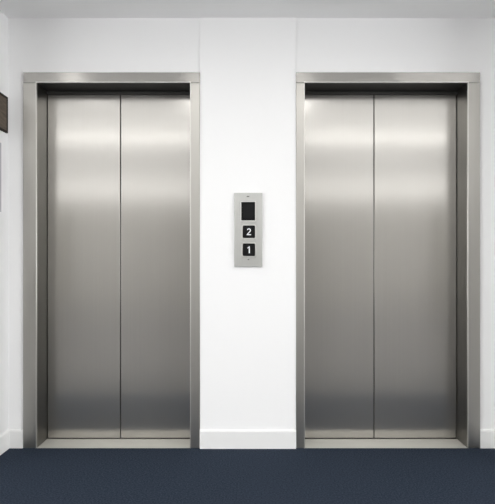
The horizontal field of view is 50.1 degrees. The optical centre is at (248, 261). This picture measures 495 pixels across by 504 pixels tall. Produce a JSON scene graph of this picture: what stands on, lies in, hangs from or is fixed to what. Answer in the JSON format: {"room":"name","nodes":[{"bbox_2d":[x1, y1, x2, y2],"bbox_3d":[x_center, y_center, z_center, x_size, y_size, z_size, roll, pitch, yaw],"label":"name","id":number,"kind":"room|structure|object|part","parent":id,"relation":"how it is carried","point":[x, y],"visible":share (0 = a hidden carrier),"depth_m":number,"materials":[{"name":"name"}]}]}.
{"room":"elevator lobby","nodes":[
{"label":"elevator lobby","id":0,"kind":"room"},
{"bbox_2d":[0,10,7,434],"bbox_3d":[-3.695,-0.168,2.896,4.611,2.478,0.312,0,0,0],"label":"wall","id":1,"kind":"structure","parent":0,"point":[3,19],"depth_m":3.01,"materials":[{"name":"white paint"}]},
{"bbox_2d":[0,143,0,211],"bbox_3d":[-1.384,-0.470,2.855,0.010,0.384,0.180,0,0,0],"label":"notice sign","id":2,"kind":"object","parent":1,"relation":"attached to","point":[0,143],"visible":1,"depth_m":2.94,"materials":[{"name":"grey"}]},
{"bbox_2d":[0,92,7,132],"bbox_3d":[-1.383,-0.838,2.913,0.012,0.206,0.220,0,0,0],"label":"wall sign","id":3,"kind":"object","parent":1,"relation":"attached to","point":[3,99],"visible":1,"depth_m":2.97,"materials":[{"name":"brown wood"}]},
{"bbox_2d":[0,429,8,454],"bbox_3d":[-1.383,1.018,2.896,0.011,0.107,0.311,0,0,0],"label":"baseboard","id":4,"kind":"structure","parent":1,"relation":"attached to","point":[4,437],"depth_m":2.98,"materials":[{"name":"white paint"}]},
{"bbox_2d":[0,448,494,503],"bbox_3d":[0.000,1.121,2.775,12.200,0.100,1.370,0,0,0],"label":"floor","id":5,"kind":"structure","parent":0,"point":[27,475],"depth_m":2.65,"materials":[{"name":"blue carpet"}]},
{"bbox_2d":[0,0,494,17],"bbox_3d":[0.000,-1.457,-1.100,12.200,0.100,9.120,0,0,0],"label":"ceiling","id":6,"kind":"structure","parent":0,"point":[10,8],"depth_m":2.94,"materials":[{"name":"white paint"}]},
{"bbox_2d":[8,18,494,429],"bbox_3d":[0.000,-0.168,3.252,12.200,2.478,0.416,0,0,0],"label":"wall","id":7,"kind":"structure","parent":0,"point":[248,65],"depth_m":3.04,"materials":[{"name":"white paint"}]},
{"bbox_2d":[9,429,22,447],"bbox_3d":[-1.344,1.018,3.046,0.089,0.107,0.011,0,0,0],"label":"baseboard","id":8,"kind":"structure","parent":7,"relation":"attached to","point":[15,435],"depth_m":3.04,"materials":[{"name":"white paint"}]},
{"bbox_2d":[23,72,199,447],"bbox_3d":[-0.791,-0.010,3.189,1.016,2.162,0.302,0,0,0],"label":"elevator","id":9,"kind":"object","parent":7,"relation":"attached to","point":[111,160],"visible":1,"depth_m":3.20,"materials":[{"name":"metal"}]},
{"bbox_3d":[-1.260,0.021,3.046,0.078,2.099,0.012,0,0,0],"label":"casing","id":10,"kind":"part","parent":9,"relation":"part of","materials":[{"name":"metal"}]},
{"bbox_3d":[-0.999,0.020,3.215,0.437,2.089,0.030,0,0,0],"label":"door panel","id":11,"kind":"part","parent":9,"relation":"part of","materials":[{"name":"metal"}]},
{"bbox_3d":[-0.791,-1.060,3.046,1.016,0.061,0.012,0,0,0],"label":"header casing","id":12,"kind":"part","parent":9,"relation":"part of","materials":[{"name":"metal"}]},
{"bbox_3d":[-0.780,1.069,3.191,0.881,0.002,0.299,0,0,0],"label":"sill","id":13,"kind":"part","parent":9,"relation":"part of","materials":[{"name":"metal"}]},
{"bbox_3d":[-0.558,0.020,3.215,0.432,2.089,0.030,0,0,0],"label":"door panel","id":14,"kind":"part","parent":9,"relation":"part of","materials":[{"name":"metal"}]},
{"bbox_3d":[-0.311,0.021,3.046,0.056,2.099,0.012,0,0,0],"label":"casing","id":15,"kind":"part","parent":9,"relation":"part of","materials":[{"name":"metal"}]},
{"bbox_2d":[234,193,261,266],"bbox_3d":[-0.004,-0.185,3.035,0.162,0.424,0.016,0,0,0],"label":"panel","id":16,"kind":"object","parent":7,"relation":"attached to","point":[247,206],"visible":1,"depth_m":3.03,"materials":[{"name":"silver metal"}]},
{"bbox_2d":[200,430,295,448],"bbox_3d":[-0.006,1.018,3.037,0.552,0.107,0.011,0,0,0],"label":"baseboard","id":17,"kind":"structure","parent":7,"relation":"attached to","point":[209,439],"depth_m":3.03,"materials":[{"name":"white paint"}]},
{"bbox_2d":[296,72,479,447],"bbox_3d":[0.800,-0.010,3.189,1.058,2.162,0.302,0,0,0],"label":"elevator","id":18,"kind":"object","parent":7,"relation":"attached to","point":[388,163],"visible":1,"depth_m":3.20,"materials":[{"name":"metal"}]},
{"bbox_3d":[0.296,0.021,3.046,0.050,2.099,0.012,0,0,0],"label":"casing","id":19,"kind":"part","parent":18,"relation":"part of","materials":[{"name":"metal"}]},
{"bbox_3d":[0.538,0.020,3.215,0.429,2.089,0.030,0,0,0],"label":"door panel","id":20,"kind":"part","parent":18,"relation":"part of","materials":[{"name":"metal"}]},
{"bbox_3d":[0.788,1.069,3.191,0.935,0.002,0.299,0,0,0],"label":"sill","id":21,"kind":"part","parent":18,"relation":"part of","materials":[{"name":"metal"}]},
{"bbox_3d":[0.800,-1.060,3.046,1.058,0.061,0.012,0,0,0],"label":"header casing","id":22,"kind":"part","parent":18,"relation":"part of","materials":[{"name":"metal"}]},
{"bbox_3d":[1.006,0.020,3.215,0.494,2.089,0.030,0,0,0],"label":"door panel","id":23,"kind":"part","parent":18,"relation":"part of","materials":[{"name":"metal"}]},
{"bbox_3d":[1.292,0.021,3.046,0.072,2.099,0.012,0,0,0],"label":"casing","id":24,"kind":"part","parent":18,"relation":"part of","materials":[{"name":"metal"}]},
{"bbox_2d":[480,429,494,447],"bbox_3d":[1.375,1.018,3.046,0.091,0.107,0.011,0,0,0],"label":"baseboard","id":25,"kind":"structure","parent":7,"relation":"attached to","point":[486,435],"depth_m":3.04,"materials":[{"name":"white paint"}]}
]}

